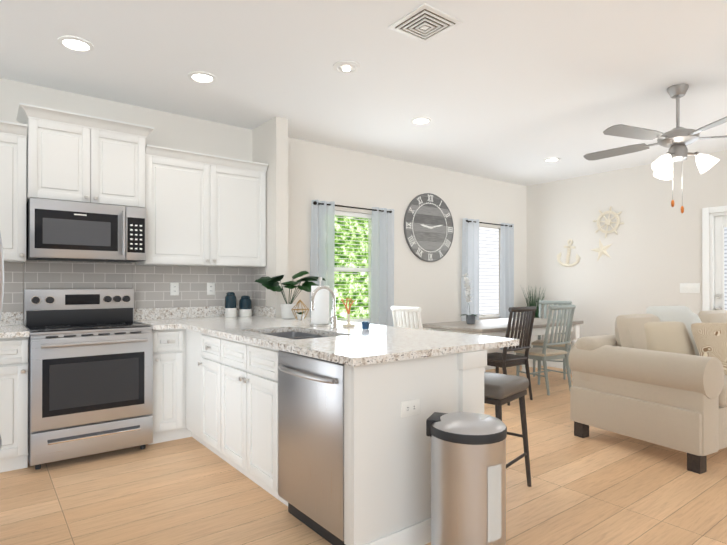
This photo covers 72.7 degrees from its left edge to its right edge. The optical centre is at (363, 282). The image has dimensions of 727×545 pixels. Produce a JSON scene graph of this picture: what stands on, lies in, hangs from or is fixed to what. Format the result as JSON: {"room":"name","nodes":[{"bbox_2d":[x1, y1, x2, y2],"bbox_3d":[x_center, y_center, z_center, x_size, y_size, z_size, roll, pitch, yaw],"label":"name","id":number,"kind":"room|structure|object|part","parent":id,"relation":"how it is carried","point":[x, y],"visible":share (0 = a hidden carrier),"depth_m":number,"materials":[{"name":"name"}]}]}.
{"room":"kitchen","nodes":[
{"label":"kitchen","id":0,"kind":"room"},
{"bbox_2d":[0,78,527,354],"bbox_3d":[-0.845,-0.130,5.139,8.690,2.751,0.120,0,0,-38],"label":"wall","id":1,"kind":"structure","parent":0,"point":[321,172],"depth_m":5.77,"materials":[{"name":"beige paint"}]},
{"bbox_2d":[0,120,26,262],"bbox_3d":[-2.839,-0.627,3.290,0.970,0.950,0.369,0,0,-38],"label":"upper cabinet","id":2,"kind":"object","parent":1,"relation":"attached to","point":[13,167],"visible":1,"depth_m":3.43,"materials":[{"name":"white wood"}]},
{"bbox_2d":[16,102,153,207],"bbox_3d":[-2.133,-0.913,3.813,0.879,0.642,0.406,0,0,-38],"label":"upper cabinet","id":3,"kind":"object","parent":1,"relation":"attached to","point":[76,157],"visible":0.96,"depth_m":3.66,"materials":[{"name":"white wood"}]},
{"bbox_2d":[26,198,145,262],"bbox_3d":[-2.116,-0.378,3.791,0.764,0.420,0.457,0,0,-38],"label":"over-the-range microwave","id":4,"kind":"object","parent":3,"relation":"attached to","point":[58,230],"visible":0.98,"depth_m":3.62,"materials":[{"name":"grey metal"}]},
{"bbox_2d":[2,260,265,311],"bbox_3d":[-2.105,0.086,3.898,2.779,0.509,0.299,0,0,-38],"label":"tile backsplash","id":5,"kind":"structure","parent":1,"relation":"attached to","point":[149,285],"depth_m":4.24,"materials":[{"name":"grey tile"}]},
{"bbox_2d":[170,282,178,294],"bbox_3d":[-1.682,0.057,4.398,0.072,0.116,0.008,0,0,-38],"label":"outlet","id":6,"kind":"object","parent":5,"relation":"attached to","point":[174,288],"depth_m":4.39,"materials":[{"name":"white plastic"}]},
{"bbox_2d":[207,283,214,294],"bbox_3d":[-1.421,0.058,4.600,0.072,0.116,0.008,0,0,-38],"label":"outlet","id":7,"kind":"object","parent":5,"relation":"attached to","point":[210,286],"depth_m":4.60,"materials":[{"name":"white plastic"}]},
{"bbox_2d":[135,144,267,267],"bbox_3d":[-1.413,-0.623,4.391,1.062,0.950,0.369,0,0,-38],"label":"upper cabinet","id":8,"kind":"object","parent":1,"relation":"attached to","point":[205,210],"visible":0.98,"depth_m":4.25,"materials":[{"name":"white wood"}]},
{"bbox_2d":[310,200,393,325],"bbox_3d":[-0.103,0.047,5.554,1.161,1.840,0.126,0,0,-38],"label":"curtains","id":9,"kind":"object","parent":1,"relation":"attached to","point":[322,257],"visible":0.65,"depth_m":5.71,"materials":[{"name":"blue fabric"}]},
{"bbox_3d":[-0.425,0.046,5.281,0.319,1.840,0.084,0,0,-38],"label":"curtain panel","id":10,"kind":"part","parent":9,"relation":"part of","materials":[{"name":"grey fabric"}]},
{"bbox_3d":[0.227,0.047,5.780,0.363,1.840,0.080,0,0,-38],"label":"curtain panel","id":11,"kind":"part","parent":9,"relation":"part of","materials":[{"name":"grey fabric"}]},
{"bbox_2d":[334,215,371,322],"bbox_3d":[-0.190,-0.168,5.657,0.758,1.268,0.060,0,0,-38],"label":"window","id":12,"kind":"structure","parent":1,"relation":"in","point":[351,269],"depth_m":5.81,"materials":[{"name":"white"}]},
{"bbox_2d":[334,210,371,318],"bbox_3d":[-0.163,-0.197,5.623,0.666,1.208,0.028,0,0,-38],"label":"window blinds","id":13,"kind":"object","parent":12,"relation":"attached to","point":[352,214],"visible":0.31,"depth_m":5.64,"materials":[{"name":"white plastic"}]},
{"bbox_2d":[404,193,453,261],"bbox_3d":[0.854,-0.706,6.352,0.880,0.880,0.036,0,0,-38],"label":"wall clock","id":14,"kind":"object","parent":1,"relation":"attached to","point":[428,227],"visible":1,"depth_m":6.33,"materials":[{"name":"grey"}]},
{"bbox_2d":[461,218,513,349],"bbox_3d":[1.778,0.052,7.008,1.140,1.840,0.125,0,0,-38],"label":"curtains","id":15,"kind":"object","parent":1,"relation":"attached to","point":[470,246],"visible":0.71,"depth_m":6.80,"materials":[{"name":"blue fabric"}]},
{"bbox_3d":[1.483,0.051,6.754,0.363,1.840,0.085,0,0,-38],"label":"curtain panel","id":16,"kind":"part","parent":15,"relation":"part of","materials":[{"name":"grey fabric"}]},
{"bbox_3d":[2.120,0.053,7.246,0.308,1.840,0.085,0,0,-38],"label":"curtain panel","id":17,"kind":"part","parent":15,"relation":"part of","materials":[{"name":"grey fabric"}]},
{"bbox_2d":[252,116,291,317],"bbox_3d":[-0.897,-0.132,4.707,0.120,2.751,0.500,0,0,-38],"label":"wall","id":18,"kind":"structure","parent":0,"point":[271,143],"depth_m":4.54,"materials":[{"name":"beige paint"}]},
{"bbox_2d":[0,365,726,544],"bbox_3d":[1.209,1.260,2.475,8.690,0.050,6.840,0,0,-38],"label":"floor","id":19,"kind":"structure","parent":0,"point":[598,486],"depth_m":2.85,"materials":[{"name":"brown wood"}]},
{"bbox_2d":[0,233,3,449],"bbox_3d":[-1.659,0.337,1.500,0.914,1.770,0.920,0,0,-38],"label":"refrigerator","id":20,"kind":"object","parent":19,"relation":"on","point":[1,276],"visible":1,"depth_m":1.73,"materials":[{"name":"grey"}]},
{"bbox_2d":[0,337,28,472],"bbox_3d":[-2.729,0.796,3.179,0.916,0.884,0.630,0,0,-38],"label":"base cabinet","id":21,"kind":"object","parent":19,"relation":"on","point":[14,373],"visible":0.98,"depth_m":3.20,"materials":[{"name":"white wood"}]},
{"bbox_2d":[0,312,28,337],"bbox_3d":[-2.733,0.285,3.188,0.918,0.134,0.654,0,0,-38],"label":"countertop","id":22,"kind":"structure","parent":21,"relation":"on","point":[11,323],"depth_m":3.57,"materials":[{"name":"stone"}]},
{"bbox_2d":[24,289,152,469],"bbox_3d":[-2.038,0.645,3.660,0.760,1.190,0.733,0,0,-38],"label":"range","id":23,"kind":"object","parent":19,"relation":"on","point":[90,371],"visible":0.98,"depth_m":3.45,"materials":[{"name":"grey metal"}]},
{"bbox_2d":[148,329,175,444],"bbox_3d":[-1.667,0.799,4.019,0.258,0.884,0.598,0,0,-38],"label":"base cabinet","id":24,"kind":"object","parent":19,"relation":"on","point":[164,341],"depth_m":3.77,"materials":[{"name":"white wood"}]},
{"bbox_2d":[134,307,179,329],"bbox_3d":[-1.684,0.288,3.999,0.210,0.134,0.654,0,0,-38],"label":"countertop","id":25,"kind":"structure","parent":24,"relation":"on","point":[158,318],"depth_m":4.23,"materials":[{"name":"stone"}]},
{"bbox_2d":[176,328,199,441],"bbox_3d":[-1.160,0.799,4.145,0.861,0.884,1.018,0,0,-38],"label":"base cabinet","id":26,"kind":"object","parent":19,"relation":"on","point":[187,341],"depth_m":3.82,"materials":[{"name":"white wood"}]},
{"bbox_2d":[172,305,518,365],"bbox_3d":[-0.467,0.384,3.536,1.150,0.330,2.874,0,0,-38],"label":"countertop","id":27,"kind":"structure","parent":26,"relation":"on","point":[356,345],"depth_m":2.83,"materials":[{"name":"stone"}]},
{"bbox_2d":[225,292,235,316],"bbox_3d":[-1.233,0.204,4.585,0.104,0.234,0.104,0,0,-38],"label":"canister","id":28,"kind":"object","parent":27,"relation":"on","point":[230,304],"visible":1,"depth_m":4.54,"materials":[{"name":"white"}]},
{"bbox_2d":[239,295,251,316],"bbox_3d":[-1.120,0.222,4.685,0.116,0.199,0.116,0,0,-38],"label":"canister","id":29,"kind":"object","parent":27,"relation":"on","point":[245,305],"visible":1,"depth_m":4.64,"materials":[{"name":"blue ceramic"}]},
{"bbox_2d":[254,271,325,318],"bbox_3d":[-0.612,0.107,4.330,0.623,0.426,0.392,0,0,-38],"label":"monstera","id":30,"kind":"object","parent":27,"relation":"on","point":[268,282],"visible":0.96,"depth_m":4.33,"materials":[{"name":"green plant"}]},
{"bbox_2d":[291,300,308,319],"bbox_3d":[-0.549,0.234,4.280,0.149,0.172,0.152,0,0,-38],"label":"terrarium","id":31,"kind":"object","parent":27,"relation":"on","point":[300,316],"visible":1,"depth_m":4.26,"materials":[{"name":"gold plant"}]},
{"bbox_2d":[310,277,330,325],"bbox_3d":[-0.320,0.139,3.648,0.156,0.358,0.156,0,0,-38],"label":"paper towel holder","id":32,"kind":"object","parent":27,"relation":"on","point":[320,315],"visible":0.94,"depth_m":3.59,"materials":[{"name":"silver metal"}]},
{"bbox_2d":[311,286,337,329],"bbox_3d":[-0.271,0.168,3.304,0.213,0.296,0.094,0,0,-38],"label":"faucet","id":33,"kind":"object","parent":27,"relation":"on","point":[333,319],"visible":1,"depth_m":3.32,"materials":[{"name":"silver metal"}]},
{"bbox_2d":[341,298,354,326],"bbox_3d":[-0.102,0.213,3.538,0.126,0.208,0.060,0,0,-38],"label":"ornament","id":34,"kind":"object","parent":27,"relation":"on","point":[348,324],"visible":1,"depth_m":3.53,"materials":[{"name":"beige paint"}]},
{"bbox_2d":[362,321,369,328],"bbox_3d":[0.015,0.292,3.362,0.056,0.050,0.055,0,0,-38],"label":"glass votive","id":35,"kind":"object","parent":27,"relation":"on","point":[365,324],"visible":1,"depth_m":3.34,"materials":[{"name":"blue glass"}]},
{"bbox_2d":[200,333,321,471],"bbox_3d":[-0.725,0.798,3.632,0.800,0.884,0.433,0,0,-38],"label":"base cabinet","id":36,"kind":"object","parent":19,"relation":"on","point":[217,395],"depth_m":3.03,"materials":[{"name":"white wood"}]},
{"bbox_2d":[401,399,419,417],"bbox_3d":[0.218,0.580,2.280,0.116,0.072,0.008,0,0,-38],"label":"outlet","id":37,"kind":"object","parent":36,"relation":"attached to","point":[410,407],"visible":1,"depth_m":2.28,"materials":[{"name":"white plastic"}]},
{"bbox_2d":[278,350,344,544],"bbox_3d":[-0.077,0.795,2.536,0.613,0.881,0.600,0,0,-38],"label":"dishwasher","id":38,"kind":"object","parent":19,"relation":"on","point":[311,441],"visible":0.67,"depth_m":2.35,"materials":[{"name":"silver metal"}]},
{"bbox_2d":[391,306,422,328],"bbox_3d":[0.621,0.749,5.282,0.551,0.998,0.440,0,0,-38],"label":"chair","id":39,"kind":"object","parent":19,"relation":"on","point":[399,310],"visible":0.33,"depth_m":5.12,"materials":[{"name":"white wood"}]},
{"bbox_2d":[426,412,506,544],"bbox_3d":[0.460,0.904,2.133,0.369,0.658,0.338,0,0,-38],"label":"steel trash can","id":40,"kind":"object","parent":19,"relation":"on","point":[468,478],"visible":1,"depth_m":1.98,"materials":[{"name":"silver metal"}]},
{"bbox_2d":[422,317,583,371],"bbox_3d":[1.731,0.866,6.013,2.000,0.765,0.900,0,0,-38],"label":"dining table","id":41,"kind":"object","parent":19,"relation":"on","point":[493,327],"visible":0.33,"depth_m":5.67,"materials":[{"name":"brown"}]},
{"bbox_2d":[461,272,483,323],"bbox_3d":[1.238,0.182,5.744,0.320,0.599,0.320,0,0,-38],"label":"orchid pot","id":42,"kind":"object","parent":41,"relation":"on","point":[470,319],"visible":1,"depth_m":5.70,"materials":[{"name":"grey"}]},
{"bbox_2d":[484,372,531,486],"bbox_3d":[0.742,0.905,2.974,0.396,0.666,0.416,0,0,40],"label":"bar stool","id":43,"kind":"object","parent":19,"relation":"on","point":[500,390],"visible":0.38,"depth_m":2.89,"materials":[{"name":"grey fabric"}]},
{"bbox_2d":[487,306,536,405],"bbox_3d":[1.505,0.749,5.276,0.440,0.998,0.551,0,0,-38],"label":"chair","id":44,"kind":"object","parent":19,"relation":"on","point":[503,360],"visible":0.85,"depth_m":5.13,"materials":[{"name":"brown wood"}]},
{"bbox_2d":[520,285,545,367],"bbox_3d":[2.553,0.643,7.330,0.331,1.218,0.304,0,0,-38],"label":"grass plant","id":45,"kind":"object","parent":19,"relation":"on","point":[533,338],"visible":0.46,"depth_m":7.30,"materials":[{"name":"green plant"}]},
{"bbox_2d":[514,304,575,394],"bbox_3d":[2.108,0.750,5.729,0.440,0.998,0.551,0,0,-32],"label":"chair","id":46,"kind":"object","parent":19,"relation":"on","point":[544,354],"visible":0.98,"depth_m":5.58,"materials":[{"name":"grey wood"}]},
{"bbox_2d":[531,301,571,379],"bbox_3d":[2.550,0.754,6.673,0.440,0.998,0.551,0,0,30],"label":"chair","id":47,"kind":"object","parent":19,"relation":"on","point":[539,342],"visible":0.4,"depth_m":6.68,"materials":[{"name":"grey wood"}]},
{"bbox_2d":[568,306,726,473],"bbox_3d":[2.875,0.722,4.121,2.211,1.038,1.018,0,0,-30],"label":"sofa","id":48,"kind":"object","parent":19,"relation":"on","point":[657,375],"visible":1,"depth_m":3.62,"materials":[{"name":"beige fabric"}]},
{"bbox_2d":[0,0,726,185],"bbox_3d":[1.209,-1.541,2.485,8.690,0.050,6.840,0,0,-38],"label":"ceiling","id":49,"kind":"structure","parent":0,"point":[518,92],"depth_m":3.52,"materials":[{"name":"white paint"}]},
{"bbox_2d":[58,36,93,51],"bbox_3d":[-1.821,-1.507,3.127,0.199,0.011,0.199,0,0,7],"label":"recessed light","id":50,"kind":"object","parent":49,"relation":"in","point":[77,44],"depth_m":3.12,"materials":[{"name":"white"}]},
{"bbox_2d":[188,71,215,83],"bbox_3d":[-1.185,-1.505,3.630,0.199,0.011,0.199,0,0,7],"label":"recessed light","id":51,"kind":"object","parent":49,"relation":"in","point":[197,76],"depth_m":3.62,"materials":[{"name":"white"}]},
{"bbox_2d":[333,61,359,72],"bbox_3d":[-0.116,-1.522,3.457,0.189,0.079,0.189,0,0,7],"label":"recessed light","id":52,"kind":"object","parent":49,"relation":"in","point":[343,65],"depth_m":3.43,"materials":[{"name":"white"}]},
{"bbox_2d":[410,117,431,124],"bbox_3d":[0.535,-1.502,4.592,0.199,0.011,0.199,0,0,7],"label":"recessed light","id":53,"kind":"object","parent":49,"relation":"in","point":[418,120],"depth_m":4.58,"materials":[{"name":"white"}]},
{"bbox_2d":[388,3,462,42],"bbox_3d":[0.359,-1.501,2.890,0.310,0.025,0.310,0,0,-38],"label":"ceiling vent","id":54,"kind":"object","parent":49,"relation":"in","point":[424,23],"visible":1,"depth_m":2.86,"materials":[{"name":"white metal"}]},
{"bbox_2d":[543,158,560,161],"bbox_3d":[2.303,-1.496,6.033,0.199,0.011,0.199,0,0,7],"label":"recessed light","id":55,"kind":"object","parent":49,"relation":"in","point":[548,159],"depth_m":6.01,"materials":[{"name":"white"}]},
{"bbox_2d":[583,84,726,213],"bbox_3d":[2.395,-1.020,3.857,1.399,0.979,1.354,0,0,-38],"label":"ceiling fan","id":56,"kind":"object","parent":49,"relation":"hanging from","point":[677,140],"visible":1,"depth_m":3.76,"materials":[{"name":"silver metal"}]},
{"bbox_2d":[528,150,726,360],"bbox_3d":[4.600,-0.131,5.099,0.120,2.751,6.600,0,0,-38],"label":"wall","id":57,"kind":"structure","parent":0,"point":[654,250],"depth_m":6.54,"materials":[{"name":"beige paint"}]},
{"bbox_2d":[556,239,579,266],"bbox_3d":[2.951,-0.421,7.119,0.040,0.398,0.365,0,0,-38],"label":"wall decor","id":58,"kind":"object","parent":57,"relation":"attached to","point":[569,247],"visible":0.98,"depth_m":7.11,"materials":[{"name":"beige paint"}]},
{"bbox_2d":[591,239,611,260],"bbox_3d":[3.236,-0.445,6.739,0.029,0.322,0.316,0,0,-38],"label":"wall decor","id":59,"kind":"object","parent":57,"relation":"attached to","point":[601,250],"visible":1,"depth_m":6.73,"materials":[{"name":"beige paint"}]},
{"bbox_2d":[479,206,726,369],"bbox_3d":[2.775,0.180,3.707,4.468,2.120,6.610,0,0,-38],"label":"trim","id":60,"kind":"structure","parent":57,"relation":"attached to","point":[705,264],"depth_m":5.76,"materials":[{"name":"white wood"}]},
{"bbox_2d":[593,206,623,237],"bbox_3d":[3.300,-0.814,6.663,0.029,0.425,0.425,0,0,-38],"label":"wall decor","id":61,"kind":"object","parent":57,"relation":"attached to","point":[608,221],"visible":1,"depth_m":6.65,"materials":[{"name":"beige paint"}]},
{"bbox_2d":[680,283,699,292],"bbox_3d":[3.899,0.066,5.896,0.012,0.109,0.200,0,0,-38],"label":"switch plate","id":62,"kind":"object","parent":57,"relation":"attached to","point":[689,287],"visible":1,"depth_m":5.89,"materials":[{"name":"white plastic"}]},
{"bbox_2d":[710,212,726,309],"bbox_3d":[4.341,0.222,5.403,0.156,2.049,0.918,0,0,-38],"label":"patio door","id":63,"kind":"structure","parent":57,"relation":"in","point":[718,261],"depth_m":5.70,"materials":[{"name":"white"}]},
{"bbox_3d":[1.693,-0.163,7.112,0.758,1.268,0.060,0,0,-38],"label":"window","id":64,"kind":"structure","parent":0,"visible":0},
{"bbox_2d":[479,227,498,314],"bbox_3d":[1.718,-0.163,7.080,0.700,1.250,0.006,0,0,-38],"label":"window blind","id":65,"kind":"object","parent":64,"relation":"attached to","point":[488,270],"visible":0.5,"depth_m":7.15,"materials":[{"name":"white plastic"}]},
{"label":"outside","id":66,"kind":"structure","parent":0,"visible":0},
{"bbox_2d":[334,216,367,319],"bbox_3d":[-0.334,-0.167,5.843,1.360,1.870,0.010,0,0,-38],"label":"view","id":67,"kind":"structure","parent":66,"point":[345,293],"depth_m":5.98,"materials":[{"name":"green plant"}]}
]}

